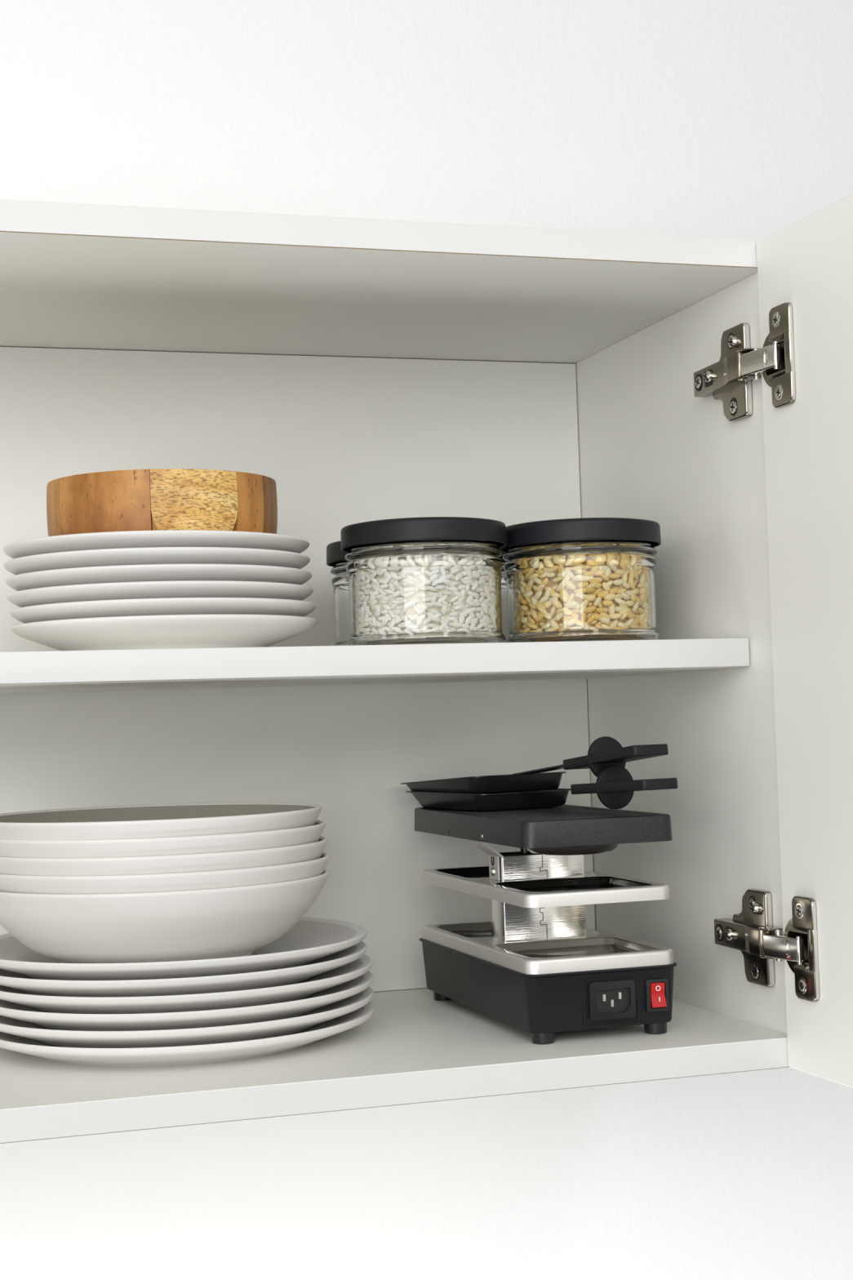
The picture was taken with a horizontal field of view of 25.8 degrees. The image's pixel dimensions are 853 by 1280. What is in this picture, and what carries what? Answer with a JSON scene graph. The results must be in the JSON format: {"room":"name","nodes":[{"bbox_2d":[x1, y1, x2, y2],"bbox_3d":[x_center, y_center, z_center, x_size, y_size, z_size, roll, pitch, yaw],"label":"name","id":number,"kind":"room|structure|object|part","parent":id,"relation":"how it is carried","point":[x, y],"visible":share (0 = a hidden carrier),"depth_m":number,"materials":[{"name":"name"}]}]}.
{"room":"kitchen","nodes":[
{"label":"kitchen","id":0,"kind":"room"},
{"bbox_2d":[0,0,852,1279],"bbox_3d":[-0.374,-0.082,1.342,5.400,3.700,0.100,-1,-2,-18],"label":"wall","id":1,"kind":"structure","parent":0,"point":[714,118],"depth_m":1.41,"materials":[{"name":"white paint"}]},
{"bbox_2d":[0,193,852,1143],"bbox_3d":[-0.133,0.010,0.986,0.805,0.507,0.711,-1,-2,-18],"label":"upper cabinet","id":2,"kind":"object","parent":1,"relation":"attached to","point":[700,388],"visible":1,"depth_m":1.24,"materials":[{"name":"white laminate"}]},
{"bbox_2d":[11,613,318,650],"bbox_3d":[-0.164,0.000,1.178,0.192,0.021,0.192,-3,-3,23],"label":"plate","id":3,"kind":"object","parent":2,"relation":"on","point":[208,630],"visible":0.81,"depth_m":1.11,"materials":[{"name":"white ceramic"}]},
{"bbox_2d":[9,597,316,623],"bbox_3d":[-0.165,-0.010,1.178,0.192,0.021,0.192,-2,-2,17],"label":"plate","id":4,"kind":"object","parent":3,"relation":"on","point":[166,606],"visible":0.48,"depth_m":1.10,"materials":[{"name":"white ceramic"}]},
{"bbox_2d":[6,580,313,607],"bbox_3d":[-0.167,-0.020,1.178,0.192,0.021,0.192,-2,-2,-7],"label":"plate","id":5,"kind":"object","parent":4,"relation":"on","point":[175,588],"visible":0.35,"depth_m":1.10,"materials":[{"name":"white ceramic"}]},
{"bbox_2d":[4,564,311,591],"bbox_3d":[-0.168,-0.030,1.179,0.192,0.021,0.192,-3,-2,17],"label":"plate","id":6,"kind":"object","parent":5,"relation":"on","point":[145,572],"visible":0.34,"depth_m":1.10,"materials":[{"name":"white ceramic"}]},
{"bbox_2d":[3,546,310,574],"bbox_3d":[-0.169,-0.040,1.179,0.192,0.021,0.192,-1,-3,-26],"label":"plate","id":7,"kind":"object","parent":6,"relation":"on","point":[151,555],"visible":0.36,"depth_m":1.10,"materials":[{"name":"white ceramic"}]},
{"bbox_2d":[2,529,309,559],"bbox_3d":[-0.170,-0.049,1.179,0.196,0.021,0.196,-2,-2,-5],"label":"plate","id":8,"kind":"object","parent":7,"relation":"on","point":[162,538],"visible":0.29,"depth_m":1.10,"materials":[{"name":"white ceramic"}]},
{"bbox_2d":[46,468,277,536],"bbox_3d":[-0.167,-0.075,1.181,0.145,0.049,0.145,-1,-2,-18],"label":"wooden bowl","id":9,"kind":"object","parent":8,"relation":"on","point":[158,499],"visible":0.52,"depth_m":1.12,"materials":[{"name":"brown wood"}]},
{"bbox_2d":[0,1000,374,1066],"bbox_3d":[-0.159,0.247,1.191,0.253,0.017,0.253,-2,-2,6],"label":"dinner plate","id":10,"kind":"object","parent":2,"relation":"on","point":[234,1051],"visible":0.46,"depth_m":1.09,"materials":[{"name":"white ceramic"}]},
{"bbox_2d":[0,986,373,1048],"bbox_3d":[-0.160,0.237,1.191,0.253,0.017,0.253,0,-3,-42],"label":"dinner plate","id":11,"kind":"object","parent":10,"relation":"on","point":[265,1029],"visible":0.36,"depth_m":1.09,"materials":[{"name":"white ceramic"}]},
{"bbox_2d":[0,970,373,1031],"bbox_3d":[-0.160,0.227,1.192,0.253,0.017,0.253,-4,-3,39],"label":"dinner plate","id":12,"kind":"object","parent":11,"relation":"on","point":[268,1012],"visible":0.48,"depth_m":1.09,"materials":[{"name":"white ceramic"}]},
{"bbox_2d":[0,954,373,1013],"bbox_3d":[-0.161,0.218,1.192,0.253,0.017,0.253,-2,-2,10],"label":"dinner plate","id":13,"kind":"object","parent":12,"relation":"on","point":[270,995],"visible":0.36,"depth_m":1.09,"materials":[{"name":"white ceramic"}]},
{"bbox_2d":[0,941,367,996],"bbox_3d":[-0.164,0.208,1.191,0.253,0.017,0.253,-3,-3,34],"label":"dinner plate","id":14,"kind":"object","parent":13,"relation":"on","point":[290,975],"visible":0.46,"depth_m":1.09,"materials":[{"name":"white ceramic"}]},
{"bbox_2d":[0,916,367,980],"bbox_3d":[-0.164,0.198,1.192,0.253,0.017,0.253,-2,-2,14],"label":"dinner plate","id":15,"kind":"object","parent":14,"relation":"on","point":[309,940],"visible":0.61,"depth_m":1.10,"materials":[{"name":"white ceramic"}]},
{"bbox_2d":[0,868,328,963],"bbox_3d":[-0.170,0.175,1.169,0.218,0.052,0.218,-2,-2,-2],"label":"soup bowl","id":16,"kind":"object","parent":15,"relation":"on","point":[239,921],"visible":0.83,"depth_m":1.08,"materials":[{"name":"white ceramic"}]},
{"bbox_2d":[0,852,329,893],"bbox_3d":[-0.169,0.165,1.169,0.218,0.052,0.218,-2,-2,-6],"label":"soup bowl","id":17,"kind":"object","parent":16,"relation":"on","point":[162,882],"visible":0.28,"depth_m":1.07,"materials":[{"name":"white ceramic"}]},
{"bbox_2d":[0,835,327,875],"bbox_3d":[-0.171,0.154,1.169,0.218,0.052,0.218,-2,-2,-4],"label":"soup bowl","id":18,"kind":"object","parent":17,"relation":"on","point":[138,865],"visible":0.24,"depth_m":1.07,"materials":[{"name":"white ceramic"}]},
{"bbox_2d":[0,819,325,857],"bbox_3d":[-0.172,0.144,1.169,0.218,0.052,0.218,-3,-3,28],"label":"soup bowl","id":19,"kind":"object","parent":18,"relation":"on","point":[155,846],"visible":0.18,"depth_m":1.07,"materials":[{"name":"white ceramic"}]},
{"bbox_2d":[0,802,321,839],"bbox_3d":[-0.174,0.134,1.169,0.218,0.052,0.218,-2,-2,-4],"label":"soup bowl","id":20,"kind":"object","parent":19,"relation":"on","point":[172,820],"visible":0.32,"depth_m":1.11,"materials":[{"name":"white ceramic"}]},
{"bbox_3d":[-0.242,0.028,1.320,0.763,0.470,0.006,-1,-2,-18],"label":"panel","id":21,"kind":"part","parent":2,"relation":"part of","materials":[{"name":"white laminate"}]},
{"bbox_2d":[326,541,351,645],"bbox_3d":[-0.016,-0.029,1.284,0.105,0.078,0.105,-2,-2,17],"label":"storage jar","id":22,"kind":"object","parent":2,"relation":"on","point":[335,557],"visible":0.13,"depth_m":1.26,"materials":[{"name":"clear glass"}]},
{"bbox_3d":[-0.017,-0.060,1.286,0.105,0.014,0.105,-3,-3,21],"label":"lid","id":23,"kind":"part","parent":22,"relation":"part of","materials":[{"name":"black paint"}]},
{"bbox_3d":[-0.016,-0.026,1.284,0.100,0.072,0.100,-3,-3,21],"label":"glass","id":24,"kind":"part","parent":22,"relation":"part of","materials":[{"name":"white"}]},
{"bbox_2d":[0,638,749,693],"bbox_3d":[-0.199,0.021,1.186,0.760,0.018,0.267,-1,-2,-18],"label":"shelf","id":25,"kind":"object","parent":2,"relation":"attached to","point":[661,664],"depth_m":1.13,"materials":[{"name":"white laminate"}]},
{"bbox_3d":[-0.203,-0.224,1.185,0.764,0.018,0.314,-1,-2,-18],"label":"panel","id":26,"kind":"part","parent":2,"relation":"part of","materials":[{"name":"white laminate"}]},
{"bbox_3d":[-0.188,0.264,1.164,0.764,0.018,0.314,-1,-2,-18],"label":"panel","id":27,"kind":"part","parent":2,"relation":"part of","materials":[{"name":"white laminate"}]},
{"bbox_2d":[340,516,506,645],"bbox_3d":[-0.001,-0.034,1.177,0.105,0.078,0.105,-4,-3,37],"label":"storage jar","id":28,"kind":"object","parent":2,"relation":"on","point":[426,580],"visible":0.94,"depth_m":1.13,"materials":[{"name":"clear glass"}]},
{"bbox_3d":[-0.002,-0.066,1.178,0.105,0.014,0.105,-1,-2,-18],"label":"lid","id":29,"kind":"part","parent":28,"relation":"part of","materials":[{"name":"black paint"}]},
{"bbox_2d":[498,552,508,642],"bbox_3d":[0.096,-0.031,1.321,0.105,0.078,0.105,-2,-2,10],"label":"storage jar","id":30,"kind":"object","parent":2,"relation":"on","point":[504,580],"visible":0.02,"depth_m":1.30,"materials":[{"name":"clear glass"}]},
{"bbox_3d":[0.095,-0.062,1.322,0.105,0.014,0.105,-1,-3,-25],"label":"lid","id":31,"kind":"part","parent":30,"relation":"part of","materials":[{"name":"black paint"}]},
{"bbox_3d":[0.096,-0.028,1.321,0.100,0.072,0.100,-1,-3,-25],"label":"glass","id":32,"kind":"part","parent":30,"relation":"part of","materials":[{"name":"white"}]},
{"bbox_2d":[414,804,676,1044],"bbox_3d":[0.073,0.182,1.249,0.104,0.136,0.234,-1,-2,-18],"label":"grill","id":33,"kind":"object","parent":2,"relation":"on","point":[536,967],"visible":0.98,"depth_m":1.18,"materials":[{"name":"black plastic"}]},
{"bbox_3d":[0.074,0.182,1.241,0.058,0.031,0.027,-1,-2,-18],"label":"post","id":34,"kind":"part","parent":33,"relation":"part of","materials":[{"name":"silver metal"}]},
{"bbox_2d":[405,764,677,810],"bbox_3d":[0.081,0.099,1.263,0.079,0.031,0.262,0,-3,-30],"label":"pan","id":35,"kind":"object","parent":33,"relation":"on","point":[615,786],"visible":0.99,"depth_m":1.27,"materials":[{"name":"black metal"}]},
{"bbox_2d":[400,736,668,793],"bbox_3d":[0.076,0.087,1.270,0.079,0.042,0.261,0,-3,-30],"label":"pan","id":36,"kind":"object","parent":35,"relation":"in","point":[603,752],"visible":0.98,"depth_m":1.27,"materials":[{"name":"black metal"}]},
{"bbox_3d":[0.119,0.075,1.194,0.027,0.011,0.086,0,-6,-30],"label":"handle","id":37,"kind":"part","parent":36,"relation":"part of","materials":[{"name":"black plastic"}]},
{"bbox_3d":[0.124,0.093,1.186,0.027,0.011,0.086,0,-3,-30],"label":"handle","id":38,"kind":"part","parent":35,"relation":"part of","materials":[{"name":"black plastic"}]},
{"bbox_3d":[0.073,0.150,1.242,0.058,0.016,0.027,-1,-2,-18],"label":"post","id":39,"kind":"part","parent":33,"relation":"part of","materials":[{"name":"silver metal"}]},
{"bbox_3d":[0.072,0.123,1.253,0.101,0.016,0.232,-1,-2,-18],"label":"grill plate","id":40,"kind":"part","parent":33,"relation":"part of","materials":[{"name":"black metal"}]},
{"bbox_2d":[422,865,669,907],"bbox_3d":[0.074,0.162,1.246,0.097,0.009,0.219,-1,-2,-18],"label":"tray","id":41,"kind":"object","parent":33,"relation":"on","point":[506,886],"depth_m":1.22,"materials":[{"name":"silver metal"}]},
{"bbox_2d":[422,920,673,974],"bbox_3d":[0.075,0.202,1.244,0.099,0.009,0.220,-1,-2,-18],"label":"tray","id":42,"kind":"object","parent":33,"relation":"on","point":[484,947],"depth_m":1.21,"materials":[{"name":"silver metal"}]},
{"bbox_2d":[588,979,635,1020],"bbox_3d":[0.113,0.220,1.140,0.030,0.023,0.003,-1,-2,-18],"label":"power socket","id":43,"kind":"object","parent":33,"relation":"attached to","point":[608,999],"depth_m":1.14,"materials":[{"name":"black plastic"}]},
{"bbox_2d":[645,977,669,1012],"bbox_3d":[0.142,0.219,1.150,0.015,0.020,0.002,-1,-2,-18],"label":"switch","id":44,"kind":"object","parent":33,"relation":"attached to","point":[657,989],"depth_m":1.15,"materials":[{"name":"red plastic"}]},
{"bbox_2d":[499,517,661,642],"bbox_3d":[0.100,-0.036,1.210,0.105,0.078,0.105,-2,-2,-3],"label":"storage jar","id":45,"kind":"object","parent":2,"relation":"on","point":[586,579],"visible":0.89,"depth_m":1.17,"materials":[{"name":"clear glass"}]},
{"bbox_3d":[0.099,-0.067,1.212,0.105,0.014,0.105,0,-3,-41],"label":"lid","id":46,"kind":"part","parent":45,"relation":"part of","materials":[{"name":"black paint"}]},
{"bbox_3d":[0.177,0.013,1.293,0.018,0.507,0.314,-1,-2,-18],"label":"panel","id":47,"kind":"part","parent":2,"relation":"part of","materials":[{"name":"white laminate"}]},
{"bbox_3d":[0.195,-0.169,1.190,0.005,0.059,0.046,-1,-2,-18],"label":"mounting plate","id":48,"kind":"part","parent":2,"relation":"part of","materials":[{"name":"silver metal"}]},
{"bbox_3d":[0.206,0.186,1.175,0.005,0.059,0.046,-1,-2,-18],"label":"mounting plate","id":49,"kind":"part","parent":2,"relation":"part of","materials":[{"name":"silver metal"}]},
{"bbox_3d":[0.203,-0.170,1.137,0.009,0.014,0.038,-1,-2,-18],"label":"link arm","id":50,"kind":"part","parent":2,"relation":"part of","materials":[{"name":"silver metal"}]},
{"bbox_3d":[0.214,0.185,1.123,0.009,0.014,0.038,-1,-2,-18],"label":"link arm","id":51,"kind":"part","parent":2,"relation":"part of","materials":[{"name":"silver metal"}]},
{"bbox_3d":[0.284,-0.003,0.954,0.018,0.505,0.397,-1,-3,-19],"label":"door","id":52,"kind":"part","parent":2,"relation":"part of","materials":[{"name":"white laminate"}]}
]}

